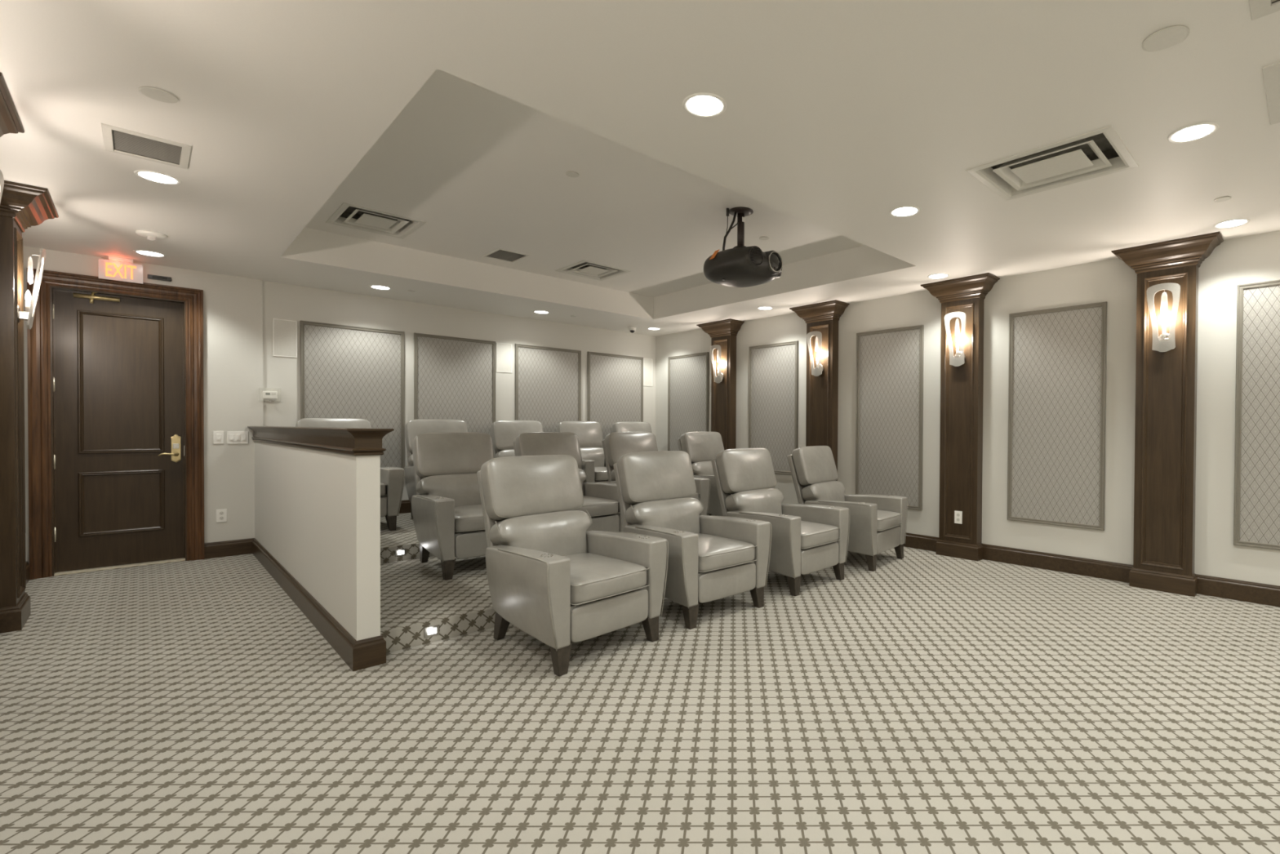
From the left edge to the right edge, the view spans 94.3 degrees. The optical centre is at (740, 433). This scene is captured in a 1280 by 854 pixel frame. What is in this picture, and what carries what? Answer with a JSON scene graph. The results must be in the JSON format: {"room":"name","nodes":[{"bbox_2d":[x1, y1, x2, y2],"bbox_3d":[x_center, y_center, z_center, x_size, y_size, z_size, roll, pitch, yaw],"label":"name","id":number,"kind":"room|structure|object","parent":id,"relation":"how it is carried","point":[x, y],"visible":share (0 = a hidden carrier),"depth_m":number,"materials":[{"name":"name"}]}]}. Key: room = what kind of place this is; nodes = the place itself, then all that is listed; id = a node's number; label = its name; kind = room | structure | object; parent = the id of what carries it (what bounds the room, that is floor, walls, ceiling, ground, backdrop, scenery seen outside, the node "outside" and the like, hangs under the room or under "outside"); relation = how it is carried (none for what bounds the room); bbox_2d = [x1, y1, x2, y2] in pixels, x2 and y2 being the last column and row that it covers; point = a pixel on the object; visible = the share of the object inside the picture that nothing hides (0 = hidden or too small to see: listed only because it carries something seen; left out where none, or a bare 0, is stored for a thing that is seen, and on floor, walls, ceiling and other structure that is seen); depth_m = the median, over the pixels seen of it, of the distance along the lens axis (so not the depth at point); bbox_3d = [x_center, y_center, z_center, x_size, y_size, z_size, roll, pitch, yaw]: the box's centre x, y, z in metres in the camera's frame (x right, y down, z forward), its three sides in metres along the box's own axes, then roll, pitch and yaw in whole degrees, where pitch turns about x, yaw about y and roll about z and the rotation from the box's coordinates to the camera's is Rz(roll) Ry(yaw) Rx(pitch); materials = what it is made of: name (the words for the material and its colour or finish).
{"room":"home theater","nodes":[
{"label":"home theater","id":0,"kind":"room"},
{"bbox_2d":[22,245,26,561],"bbox_3d":[-2.039,-0.352,0.970,11.720,3.440,0.120,1,1,44],"label":"wall","id":1,"kind":"structure","parent":0,"point":[23,246],"depth_m":4.80,"materials":[{"name":"paint"}]},
{"bbox_2d":[0,72,24,137],"bbox_3d":[-3.408,-0.127,2.585,0.685,2.740,0.270,1,1,44],"label":"pilaster","id":2,"kind":"object","parent":1,"relation":"attached to","point":[10,121],"visible":1,"depth_m":2.70,"materials":[{"name":"brown wood"}]},
{"bbox_2d":[23,320,26,533],"bbox_3d":[-5.349,-0.183,4.310,0.900,1.964,0.027,1,1,44],"label":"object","id":3,"kind":"structure","parent":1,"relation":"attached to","point":[24,320],"depth_m":4.63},
{"bbox_2d":[0,180,58,633],"bbox_3d":[-4.631,-0.146,3.780,0.685,2.740,0.270,1,1,44],"label":"pilaster","id":4,"kind":"object","parent":1,"relation":"attached to","point":[22,206],"visible":1,"depth_m":3.63,"materials":[{"name":"brown wood"}]},
{"bbox_2d":[17,248,45,328],"bbox_3d":[-4.602,-0.938,3.797,0.215,0.527,0.124,1,1,44],"label":"sconce","id":5,"kind":"object","parent":4,"relation":"attached to","point":[30,307],"visible":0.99,"depth_m":3.78,"materials":[{"name":"glass"}]},
{"bbox_2d":[247,426,394,671],"bbox_3d":[-3.398,0.587,4.507,4.053,1.270,0.216,1,1,44],"label":"wall partition","id":6,"kind":"structure","parent":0,"point":[317,489],"depth_m":3.54,"materials":[{"name":"paint"}]},
{"bbox_2d":[23,246,655,564],"bbox_3d":[-3.691,-0.229,7.194,0.180,2.840,6.470,1,1,44],"label":"wall","id":7,"kind":"structure","parent":0,"point":[239,363],"depth_m":5.93,"materials":[{"name":"paint"}]},
{"bbox_2d":[26,267,204,579],"bbox_3d":[-5.550,-0.079,5.260,0.208,2.562,1.069,1,1,44],"label":"door frame","id":8,"kind":"structure","parent":7,"relation":"attached to","point":[41,337],"depth_m":4.99,"materials":[{"name":"brown wood"}]},
{"bbox_2d":[53,290,183,572],"bbox_3d":[-5.556,-0.042,5.260,0.150,2.460,0.810,1,1,44],"label":"door","id":9,"kind":"structure","parent":7,"relation":"in","point":[118,467],"depth_m":5.26,"materials":[{"name":"brown wood"}]},
{"bbox_2d":[147,274,171,281],"bbox_3d":[-5.314,-1.420,5.357,0.037,0.035,0.155,1,1,44],"label":"sensor box","id":10,"kind":"object","parent":7,"relation":"attached to","point":[149,276],"visible":1,"depth_m":5.35,"materials":[{"name":"black plastic"}]},
{"bbox_2d":[213,431,223,444],"bbox_3d":[-5.051,0.040,5.668,0.014,0.122,0.075,1,1,44],"label":"light switch","id":11,"kind":"object","parent":7,"relation":"attached to","point":[218,436],"visible":1,"depth_m":5.67,"materials":[{"name":"white plastic"}]},
{"bbox_2d":[216,508,226,522],"bbox_3d":[-5.043,0.800,5.692,0.009,0.125,0.078,1,1,44],"label":"power outlet","id":12,"kind":"object","parent":7,"relation":"attached to","point":[221,514],"visible":1,"depth_m":5.69,"materials":[{"name":"white plastic"}]},
{"bbox_2d":[226,431,248,444],"bbox_3d":[-4.952,0.042,5.770,0.014,0.122,0.158,1,1,44],"label":"light switch","id":13,"kind":"object","parent":7,"relation":"attached to","point":[233,437],"visible":1,"depth_m":5.77,"materials":[{"name":"white plastic"}]},
{"bbox_2d":[262,391,277,401],"bbox_3d":[-4.774,-0.392,5.944,0.055,0.143,0.180,1,1,44],"label":"thermostat","id":14,"kind":"object","parent":7,"relation":"attached to","point":[266,394],"visible":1,"depth_m":5.95,"materials":[{"name":"white plastic"}]},
{"bbox_2d":[272,318,297,357],"bbox_3d":[-4.700,-0.980,6.043,0.008,0.385,0.200,1,1,44],"label":"speaker","id":15,"kind":"object","parent":7,"relation":"attached to","point":[284,331],"visible":1,"depth_m":6.04},
{"bbox_2d":[204,499,410,559],"bbox_3d":[-3.253,0.984,7.532,0.042,0.410,5.385,1,1,44],"label":"baseboard","id":16,"kind":"structure","parent":7,"relation":"attached to","point":[244,546],"depth_m":5.74,"materials":[{"name":"brown wood"}]},
{"bbox_2d":[299,320,404,472],"bbox_3d":[-4.267,-0.331,6.484,0.027,1.702,0.980,1,1,44],"label":"fabric panel","id":17,"kind":"object","parent":7,"relation":"attached to","point":[347,371],"visible":0.63,"depth_m":6.50,"materials":[{"name":"fabric"}]},
{"bbox_2d":[413,333,495,435],"bbox_3d":[-3.515,-0.335,7.252,0.027,1.702,0.960,1,1,44],"label":"fabric panel","id":18,"kind":"object","parent":7,"relation":"attached to","point":[455,377],"visible":0.62,"depth_m":7.24,"materials":[{"name":"fabric"}]},
{"bbox_2d":[496,342,511,373],"bbox_3d":[-3.101,-0.987,7.679,0.008,0.380,0.205,1,1,44],"label":"speaker","id":19,"kind":"object","parent":7,"relation":"attached to","point":[504,351],"visible":1,"depth_m":7.68},
{"bbox_2d":[515,343,581,431],"bbox_3d":[-2.655,-0.340,8.132,0.027,1.702,0.970,1,1,44],"label":"fabric panel","id":20,"kind":"object","parent":7,"relation":"attached to","point":[548,380],"visible":0.62,"depth_m":8.11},
{"bbox_2d":[586,351,643,448],"bbox_3d":[-1.892,-0.345,8.913,0.027,1.702,0.985,1,1,44],"label":"fabric panel","id":21,"kind":"object","parent":7,"relation":"attached to","point":[615,382],"visible":0.62,"depth_m":8.88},
{"bbox_2d":[643,358,652,386],"bbox_3d":[-1.479,-0.972,9.338,0.008,0.440,0.175,1,1,44],"label":"speaker","id":22,"kind":"object","parent":7,"relation":"attached to","point":[647,362],"visible":1,"depth_m":9.33},
{"bbox_2d":[0,0,1279,336],"bbox_3d":[0.343,-1.634,3.242,11.520,0.300,6.710,1,1,44],"label":"ceiling","id":23,"kind":"structure","parent":0,"point":[467,119],"depth_m":3.00,"materials":[{"name":"paint"}]},
{"bbox_2d":[97,256,142,284],"bbox_3d":[-5.438,-1.436,5.143,0.060,0.200,0.270,1,1,44],"label":"exit sign","id":24,"kind":"object","parent":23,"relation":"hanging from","point":[117,268],"visible":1,"depth_m":5.13,"materials":[{"name":"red plastic"}]},
{"bbox_2d":[101,123,191,168],"bbox_3d":[-3.114,-1.542,3.077,0.390,0.098,0.320,1,1,44],"label":"ceiling vent","id":25,"kind":"object","parent":23,"relation":"in","point":[117,140],"visible":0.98,"depth_m":3.08,"materials":[{"name":"white metal"}]},
{"bbox_2d":[133,249,166,257],"bbox_3d":[-5.029,-1.529,4.988,0.200,0.006,0.200,1,1,44],"label":"recessed light","id":26,"kind":"object","parent":23,"relation":"in","point":[148,253],"visible":1,"depth_m":4.98,"materials":[{"name":"white plastic"}]},
{"bbox_2d":[135,230,167,239],"bbox_3d":[-4.498,-1.497,4.473,0.170,0.053,0.170,1,1,44],"label":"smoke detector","id":27,"kind":"object","parent":23,"relation":"attached to","point":[147,233],"visible":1,"depth_m":4.44,"materials":[{"name":"white plastic"}]},
{"bbox_2d":[133,169,181,184],"bbox_3d":[-3.429,-1.504,3.449,0.200,0.006,0.200,1,1,44],"label":"recessed light","id":28,"kind":"object","parent":23,"relation":"in","point":[155,176],"visible":1,"depth_m":3.44,"materials":[{"name":"white plastic"}]},
{"bbox_2d":[137,86,177,102],"bbox_3d":[-2.560,-1.488,2.577,0.124,0.006,0.124,1,1,44],"label":"ceiling speaker","id":29,"kind":"object","parent":23,"relation":"attached to","point":[157,94],"visible":1,"depth_m":2.57,"materials":[{"name":"white metal"}]},
{"bbox_2d":[325,202,426,239],"bbox_3d":[-3.147,-1.879,5.055,0.650,0.127,0.605,1,1,44],"label":"ceiling vent","id":30,"kind":"object","parent":23,"relation":"in","point":[349,215],"visible":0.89,"depth_m":5.10,"materials":[{"name":"white metal"}]},
{"bbox_2d":[483,248,529,262],"bbox_3d":[-2.412,-1.871,6.028,0.380,0.098,0.315,1,1,44],"label":"ceiling vent","id":31,"kind":"object","parent":23,"relation":"in","point":[500,254],"visible":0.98,"depth_m":6.04,"materials":[{"name":"white metal"}]},
{"bbox_2d":[555,259,631,280],"bbox_3d":[-1.664,-1.889,6.608,0.620,0.127,0.600,1,1,44],"label":"ceiling vent","id":32,"kind":"object","parent":23,"relation":"in","point":[589,269],"visible":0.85,"depth_m":6.66,"materials":[{"name":"white metal"}]},
{"bbox_2d":[682,92,726,117],"bbox_3d":[-0.163,-1.477,2.644,0.200,0.006,0.200,1,1,44],"label":"recessed light","id":33,"kind":"object","parent":23,"relation":"in","point":[698,105],"visible":1,"depth_m":2.63,"materials":[{"name":"white plastic"}]},
{"bbox_2d":[703,206,782,287],"bbox_3d":[0.010,-1.511,4.768,0.595,0.583,0.589,1,1,44],"label":"projector","id":34,"kind":"object","parent":23,"relation":"hanging from","point":[740,265],"visible":1,"depth_m":4.61,"materials":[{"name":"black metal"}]},
{"bbox_2d":[888,205,919,217],"bbox_3d":[1.099,-1.485,3.928,0.200,0.006,0.200,1,1,44],"label":"recessed light","id":35,"kind":"object","parent":23,"relation":"in","point":[907,211],"visible":1,"depth_m":3.92,"materials":[{"name":"white plastic"}]},
{"bbox_2d":[927,273,949,279],"bbox_3d":[1.885,-1.499,5.595,0.200,0.006,0.200,1,1,44],"label":"recessed light","id":36,"kind":"object","parent":23,"relation":"in","point":[937,276],"visible":1,"depth_m":5.59,"materials":[{"name":"white plastic"}]},
{"bbox_2d":[965,124,1138,200],"bbox_3d":[1.730,-1.534,3.261,0.710,0.127,0.605,1,1,44],"label":"ceiling vent","id":37,"kind":"object","parent":23,"relation":"in","point":[1101,152],"visible":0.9,"depth_m":3.28,"materials":[{"name":"white metal"}]},
{"bbox_2d":[1142,25,1189,52],"bbox_3d":[1.574,-1.462,2.173,0.144,0.006,0.144,1,1,44],"label":"ceiling speaker","id":38,"kind":"object","parent":23,"relation":"attached to","point":[1167,37],"visible":1,"depth_m":2.17,"materials":[{"name":"white metal"}]},
{"bbox_2d":[1167,121,1218,142],"bbox_3d":[2.210,-1.467,2.866,0.200,0.006,0.200,1,1,44],"label":"recessed light","id":39,"kind":"object","parent":23,"relation":"in","point":[1186,134],"visible":1,"depth_m":2.86,"materials":[{"name":"white plastic"}]},
{"bbox_2d":[1213,217,1249,228],"bbox_3d":[3.452,-1.475,4.124,0.200,0.006,0.200,1,1,44],"label":"recessed light","id":40,"kind":"object","parent":23,"relation":"in","point":[1233,223],"visible":1,"depth_m":4.11,"materials":[{"name":"white plastic"}]},
{"bbox_2d":[1248,0,1279,20],"bbox_3d":[1.811,-1.501,1.752,0.454,0.098,0.450,1,1,44],"label":"ceiling vent","id":41,"kind":"object","parent":23,"relation":"in","point":[1258,8],"visible":1,"depth_m":2.00,"materials":[{"name":"white metal"}]},
{"bbox_2d":[1262,61,1279,124],"bbox_3d":[2.493,-1.504,2.372,0.545,0.098,0.610,1,1,44],"label":"ceiling vent","id":42,"kind":"object","parent":23,"relation":"in","point":[1271,73],"visible":1,"depth_m":2.49,"materials":[{"name":"white metal"}]},
{"bbox_2d":[0,512,1279,853],"bbox_3d":[0.256,1.174,3.343,11.720,0.360,6.710,1,1,44],"label":"floor","id":43,"kind":"structure","parent":0,"point":[923,701],"depth_m":2.58,"materials":[{"name":"carpet"}]},
{"bbox_2d":[295,417,404,530],"bbox_3d":[-3.937,0.396,5.803,0.993,1.098,0.834,1,1,44],"label":"recliner","id":44,"kind":"object","parent":43,"relation":"on","point":[392,481],"visible":0.17,"depth_m":5.74,"materials":[{"name":"grey leather"}]},
{"bbox_2d":[295,417,370,428],"bbox_3d":[-4.181,0.040,6.038,0.218,0.393,0.650,1,1,44],"label":"cushion","id":45,"kind":"object","parent":44,"relation":"on","point":[304,422],"depth_m":6.01,"materials":[{"name":"grey leather"}]},
{"bbox_2d":[424,624,439,637],"bbox_3d":[-1.831,1.174,3.476,0.009,0.060,0.084,1,1,44],"label":"step light","id":46,"kind":"object","parent":43,"relation":"attached to","point":[433,630],"visible":1,"depth_m":3.47,"materials":[{"name":"plastic"}]},
{"bbox_2d":[404,419,467,517],"bbox_3d":[-3.247,0.392,6.509,0.834,1.098,0.993,0,1,-45],"label":"recliner","id":47,"kind":"object","parent":43,"relation":"on","point":[413,428],"visible":0.24,"depth_m":6.56,"materials":[{"name":"grey leather"}]},
{"bbox_2d":[405,419,467,453],"bbox_3d":[-3.486,0.036,6.749,0.650,0.393,0.218,0,1,-45],"label":"cushion","id":48,"kind":"object","parent":47,"relation":"on","point":[414,428],"depth_m":6.65,"materials":[{"name":"grey leather"}]},
{"bbox_2d":[411,432,493,580],"bbox_3d":[-2.289,0.544,4.944,0.834,1.098,0.993,0,1,-45],"label":"recliner","id":49,"kind":"object","parent":43,"relation":"on","point":[447,514],"visible":0.66,"depth_m":4.91,"materials":[{"name":"grey leather"}]},
{"bbox_2d":[416,473,481,506],"bbox_3d":[-2.448,0.534,5.106,0.654,0.360,0.235,0,1,-45],"label":"lumbar cushion","id":50,"kind":"object","parent":49,"relation":"on","point":[464,488],"depth_m":4.99,"materials":[{"name":"grey leather"}]},
{"bbox_2d":[412,432,493,477],"bbox_3d":[-2.528,0.188,5.184,0.650,0.393,0.218,0,1,-45],"label":"cushion","id":51,"kind":"object","parent":49,"relation":"on","point":[434,454],"depth_m":5.08,"materials":[{"name":"grey leather"}]},
{"bbox_2d":[454,504,484,532],"bbox_3d":[-2.176,0.690,4.831,0.534,0.166,0.670,0,1,-45],"label":"seat cushion","id":52,"kind":"object","parent":49,"relation":"on","point":[468,517],"depth_m":4.52,"materials":[{"name":"grey leather"}]},
{"bbox_2d":[489,420,582,469],"bbox_3d":[-2.574,0.388,7.197,0.993,1.098,0.834,1,1,44],"label":"recliner","id":53,"kind":"object","parent":43,"relation":"on","point":[503,433],"visible":0.16,"depth_m":7.25,"materials":[{"name":"grey leather"}]},
{"bbox_2d":[494,448,515,457],"bbox_3d":[-2.737,0.378,7.354,0.235,0.360,0.654,1,1,44],"label":"lumbar cushion","id":54,"kind":"object","parent":53,"relation":"on","point":[498,452],"depth_m":7.16,"materials":[{"name":"grey leather"}]},
{"bbox_2d":[490,420,542,451],"bbox_3d":[-2.819,0.032,7.431,0.218,0.393,0.650,1,1,44],"label":"cushion","id":55,"kind":"object","parent":53,"relation":"on","point":[504,433],"depth_m":7.27,"materials":[{"name":"grey leather"}]},
{"bbox_2d":[513,431,623,532],"bbox_3d":[-1.649,0.540,5.598,0.993,1.098,0.834,1,1,43],"label":"recliner","id":56,"kind":"object","parent":43,"relation":"on","point":[601,500],"visible":0.34,"depth_m":5.63,"materials":[{"name":"grey leather"}]},
{"bbox_2d":[515,431,582,466],"bbox_3d":[-1.899,0.184,5.828,0.218,0.393,0.650,1,1,43],"label":"cushion","id":57,"kind":"object","parent":56,"relation":"on","point":[532,443],"depth_m":5.76,"materials":[{"name":"grey leather"}]},
{"bbox_2d":[578,468,586,495],"bbox_3d":[-1.816,0.530,5.753,0.235,0.360,0.654,1,1,43],"label":"lumbar cushion","id":58,"kind":"object","parent":56,"relation":"on","point":[583,474],"depth_m":5.89,"materials":[{"name":"grey leather"}]},
{"bbox_2d":[575,495,617,517],"bbox_3d":[-1.532,0.686,5.490,0.670,0.166,0.534,1,1,43],"label":"seat cushion","id":59,"kind":"object","parent":56,"relation":"on","point":[597,506],"depth_m":5.35,"materials":[{"name":"grey leather"}]},
{"bbox_2d":[476,454,668,676],"bbox_3d":[-1.069,0.696,3.567,0.993,1.098,0.834,1,1,40],"label":"recliner","id":60,"kind":"object","parent":43,"relation":"on","point":[559,582],"visible":1,"depth_m":3.47,"materials":[{"name":"grey leather"}]},
{"bbox_2d":[480,454,583,519],"bbox_3d":[-1.330,0.340,3.782,0.218,0.393,0.650,1,1,40],"label":"cushion","id":61,"kind":"object","parent":60,"relation":"on","point":[522,486],"depth_m":3.67,"materials":[{"name":"grey leather"}]},
{"bbox_2d":[489,510,591,555],"bbox_3d":[-1.243,0.686,3.712,0.235,0.360,0.654,1,1,40],"label":"lumbar cushion","id":62,"kind":"object","parent":60,"relation":"on","point":[558,532],"depth_m":3.63,"materials":[{"name":"grey leather"}]},
{"bbox_2d":[563,552,646,604],"bbox_3d":[-0.945,0.842,3.465,0.670,0.166,0.534,1,1,40],"label":"seat cushion","id":63,"kind":"object","parent":60,"relation":"on","point":[595,578],"depth_m":3.31,"materials":[{"name":"grey leather"}]},
{"bbox_2d":[555,421,608,483],"bbox_3d":[-1.959,0.384,7.826,0.993,1.098,0.834,1,1,44],"label":"recliner","id":64,"kind":"object","parent":43,"relation":"on","point":[589,433],"visible":0.41,"depth_m":7.96,"materials":[{"name":"grey leather"}]},
{"bbox_2d":[556,421,603,447],"bbox_3d":[-2.202,0.028,8.062,0.218,0.393,0.650,1,1,44],"label":"cushion","id":65,"kind":"object","parent":64,"relation":"on","point":[589,433],"depth_m":8.03,"materials":[{"name":"grey leather"}]},
{"bbox_2d":[580,447,604,466],"bbox_3d":[-2.121,0.374,7.984,0.235,0.360,0.654,1,1,44],"label":"lumbar cushion","id":66,"kind":"object","parent":64,"relation":"on","point":[596,454],"depth_m":7.99,"materials":[{"name":"grey leather"}]},
{"bbox_2d":[595,466,608,480],"bbox_3d":[-1.844,0.530,7.715,0.670,0.166,0.534,1,1,44],"label":"seat cushion","id":67,"kind":"object","parent":64,"relation":"on","point":[601,473],"depth_m":7.37,"materials":[{"name":"grey leather"}]},
{"bbox_2d":[609,421,652,432],"bbox_3d":[-1.346,0.380,8.453,0.993,1.098,0.834,1,1,43],"label":"recliner","id":68,"kind":"object","parent":43,"relation":"on","point":[622,426],"visible":0.09,"depth_m":8.60,"materials":[{"name":"grey leather"}]},
{"bbox_2d":[601,431,710,515],"bbox_3d":[-0.953,0.536,6.311,0.993,1.098,0.834,1,1,42],"label":"recliner","id":69,"kind":"object","parent":43,"relation":"on","point":[615,444],"visible":0.13,"depth_m":6.33,"materials":[{"name":"grey leather"}]},
{"bbox_2d":[604,431,657,466],"bbox_3d":[-1.205,0.180,6.537,0.218,0.393,0.650,1,1,42],"label":"cushion","id":70,"kind":"object","parent":69,"relation":"on","point":[617,444],"depth_m":6.40,"materials":[{"name":"grey leather"}]},
{"bbox_2d":[613,450,771,629],"bbox_3d":[-0.401,0.692,4.289,0.834,1.098,0.993,0,1,-45],"label":"recliner","id":71,"kind":"object","parent":43,"relation":"on","point":[710,558],"visible":0.85,"depth_m":4.21,"materials":[{"name":"grey leather"}]},
{"bbox_2d":[617,450,695,504],"bbox_3d":[-0.640,0.335,4.529,0.650,0.393,0.218,0,1,-45],"label":"cushion","id":72,"kind":"object","parent":71,"relation":"on","point":[642,477],"depth_m":4.41,"materials":[{"name":"grey leather"}]},
{"bbox_2d":[625,497,703,533],"bbox_3d":[-0.561,0.681,4.450,0.654,0.360,0.235,0,1,-45],"label":"lumbar cushion","id":73,"kind":"object","parent":71,"relation":"on","point":[681,513],"depth_m":4.36,"materials":[{"name":"grey leather"}]},
{"bbox_2d":[695,533,755,571],"bbox_3d":[-0.288,0.837,4.175,0.534,0.166,0.670,0,1,-45],"label":"seat cushion","id":74,"kind":"object","parent":71,"relation":"on","point":[716,552],"depth_m":4.00,"materials":[{"name":"grey leather"}]},
{"bbox_2d":[676,431,773,515],"bbox_3d":[-0.211,0.532,7.070,0.993,1.098,0.834,1,1,41],"label":"recliner","id":75,"kind":"object","parent":43,"relation":"on","point":[701,447],"visible":0.38,"depth_m":7.08,"materials":[{"name":"grey leather"}]},
{"bbox_2d":[680,431,724,463],"bbox_3d":[-0.466,0.175,7.292,0.218,0.393,0.650,1,1,41],"label":"cushion","id":76,"kind":"object","parent":75,"relation":"on","point":[701,446],"depth_m":7.16,"materials":[{"name":"grey leather"}]},
{"bbox_2d":[691,461,714,475],"bbox_3d":[-0.381,0.521,7.219,0.235,0.360,0.654,1,1,41],"label":"lumbar cushion","id":77,"kind":"object","parent":75,"relation":"on","point":[700,468],"depth_m":7.03,"materials":[{"name":"grey leather"}]},
{"bbox_2d":[711,448,849,595],"bbox_3d":[0.307,0.687,5.023,0.993,1.098,0.834,1,1,42],"label":"recliner","id":78,"kind":"object","parent":43,"relation":"on","point":[806,538],"visible":0.84,"depth_m":4.95,"materials":[{"name":"grey leather"}]},
{"bbox_2d":[715,448,776,493],"bbox_3d":[0.056,0.331,5.250,0.218,0.393,0.650,1,1,42],"label":"cushion","id":79,"kind":"object","parent":78,"relation":"on","point":[739,470],"depth_m":5.11,"materials":[{"name":"grey leather"}]},
{"bbox_2d":[724,488,783,514],"bbox_3d":[0.140,0.677,5.176,0.235,0.360,0.654,1,1,42],"label":"lumbar cushion","id":80,"kind":"object","parent":78,"relation":"on","point":[737,500],"depth_m":5.05,"materials":[{"name":"grey leather"}]},
{"bbox_2d":[800,520,838,548],"bbox_3d":[0.426,0.833,4.916,0.670,0.166,0.534,1,1,42],"label":"seat cushion","id":81,"kind":"object","parent":78,"relation":"on","point":[814,534],"depth_m":4.73,"materials":[{"name":"grey leather"}]},
{"bbox_2d":[786,445,907,571],"bbox_3d":[1.036,0.682,5.795,0.993,1.098,0.834,1,1,38],"label":"recliner","id":82,"kind":"object","parent":43,"relation":"on","point":[877,522],"visible":0.77,"depth_m":5.73,"materials":[{"name":"grey leather"}]},
{"bbox_2d":[791,445,837,485],"bbox_3d":[0.768,0.326,6.002,0.218,0.393,0.650,1,1,38],"label":"cushion","id":83,"kind":"object","parent":82,"relation":"on","point":[811,465],"depth_m":5.83,"materials":[{"name":"grey leather"}]},
{"bbox_2d":[801,480,845,501],"bbox_3d":[0.857,0.672,5.934,0.235,0.360,0.654,1,1,38],"label":"lumbar cushion","id":84,"kind":"object","parent":82,"relation":"on","point":[811,491],"depth_m":5.77,"materials":[{"name":"grey leather"}]},
{"bbox_2d":[876,510,901,530],"bbox_3d":[1.163,0.828,5.697,0.670,0.166,0.534,1,1,38],"label":"seat cushion","id":85,"kind":"object","parent":82,"relation":"on","point":[886,520],"depth_m":5.50,"materials":[{"name":"grey leather"}]},
{"bbox_2d":[655,230,1279,586],"bbox_3d":[2.668,-0.378,5.585,11.440,3.440,0.120,1,1,44],"label":"wall","id":86,"kind":"structure","parent":0,"point":[1255,258],"depth_m":5.24,"materials":[{"name":"paint"}]},
{"bbox_2d":[667,351,708,450],"bbox_3d":[-0.809,-0.340,8.881,0.920,1.704,0.027,1,1,44],"label":"fabric panel","id":87,"kind":"object","parent":86,"relation":"attached to","point":[687,374],"visible":0.62,"depth_m":8.90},
{"bbox_2d":[696,318,744,449],"bbox_3d":[-0.298,-0.302,8.210,0.685,2.480,0.270,1,1,44],"label":"pilaster","id":88,"kind":"object","parent":86,"relation":"attached to","point":[723,333],"visible":0.7,"depth_m":8.16,"materials":[{"name":"brown wood"}]},
{"bbox_2d":[710,344,724,382],"bbox_3d":[-0.319,-0.964,8.177,0.215,0.527,0.124,1,1,44],"label":"sconce","id":89,"kind":"object","parent":88,"relation":"attached to","point":[717,379],"visible":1,"depth_m":8.18,"materials":[{"name":"glass"}]},
{"bbox_2d":[748,340,798,474],"bbox_3d":[0.414,-0.325,7.686,0.840,1.694,0.027,1,1,44],"label":"fabric panel","id":90,"kind":"object","parent":86,"relation":"attached to","point":[773,368],"visible":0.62,"depth_m":7.66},
{"bbox_2d":[789,299,848,480],"bbox_3d":[0.924,-0.218,7.015,0.685,2.610,0.270,1,1,44],"label":"pilaster","id":91,"kind":"object","parent":86,"relation":"attached to","point":[822,390],"visible":0.66,"depth_m":6.97,"materials":[{"name":"brown wood"}]},
{"bbox_2d":[806,331,823,376],"bbox_3d":[0.904,-0.944,6.982,0.215,0.527,0.124,1,1,44],"label":"sconce","id":92,"kind":"object","parent":91,"relation":"attached to","point":[818,370],"visible":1,"depth_m":6.98,"materials":[{"name":"glass"}]},
{"bbox_2d":[855,324,924,510],"bbox_3d":[1.631,-0.171,6.497,0.825,1.964,0.027,1,1,44],"label":"fabric panel","id":93,"kind":"object","parent":86,"relation":"attached to","point":[889,393],"visible":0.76,"depth_m":6.48,"materials":[{"name":"fabric"}]},
{"bbox_2d":[920,272,999,560],"bbox_3d":[2.154,-0.133,5.814,0.685,2.740,0.270,1,1,44],"label":"pilaster","id":94,"kind":"object","parent":86,"relation":"attached to","point":[961,434],"visible":1,"depth_m":5.80,"materials":[{"name":"brown wood"}]},
{"bbox_2d":[944,311,965,366],"bbox_3d":[2.134,-0.924,5.779,0.215,0.527,0.124,1,1,44],"label":"sconce","id":95,"kind":"object","parent":94,"relation":"attached to","point":[958,359],"visible":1,"depth_m":5.77,"materials":[{"name":"glass"}]},
{"bbox_2d":[954,510,962,524],"bbox_3d":[2.166,0.837,5.838,0.078,0.125,0.009,1,1,44],"label":"power outlet","id":96,"kind":"object","parent":94,"relation":"attached to","point":[957,514],"visible":1,"depth_m":5.83,"materials":[{"name":"white plastic"}]},
{"bbox_2d":[1007,301,1106,530],"bbox_3d":[2.842,-0.151,5.312,0.805,1.964,0.027,1,1,44],"label":"fabric panel","id":97,"kind":"object","parent":86,"relation":"attached to","point":[1057,371],"visible":1,"depth_m":5.29,"materials":[{"name":"fabric"}]},
{"bbox_2d":[903,533,1279,607],"bbox_3d":[2.611,1.037,5.550,11.200,0.410,0.022,1,1,44],"label":"baseboard","id":98,"kind":"structure","parent":86,"relation":"attached to","point":[1224,588],"depth_m":5.08,"materials":[{"name":"brown wood"}]},
{"bbox_2d":[1111,231,1223,596],"bbox_3d":[3.350,-0.114,4.644,0.685,2.740,0.270,1,1,44],"label":"pilaster","id":99,"kind":"object","parent":86,"relation":"attached to","point":[1166,421],"visible":1,"depth_m":4.65,"materials":[{"name":"brown wood"}]},
{"bbox_2d":[1146,282,1180,351],"bbox_3d":[3.330,-0.905,4.610,0.215,0.527,0.124,1,1,44],"label":"sconce","id":100,"kind":"object","parent":99,"relation":"attached to","point":[1165,342],"visible":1,"depth_m":4.60,"materials":[{"name":"glass"}]},
{"bbox_2d":[1233,279,1279,550],"bbox_3d":[4.037,-0.132,4.145,0.825,1.964,0.027,1,1,44],"label":"fabric panel","id":101,"kind":"object","parent":86,"relation":"attached to","point":[1256,509],"visible":1,"depth_m":4.35,"materials":[{"name":"fabric"}]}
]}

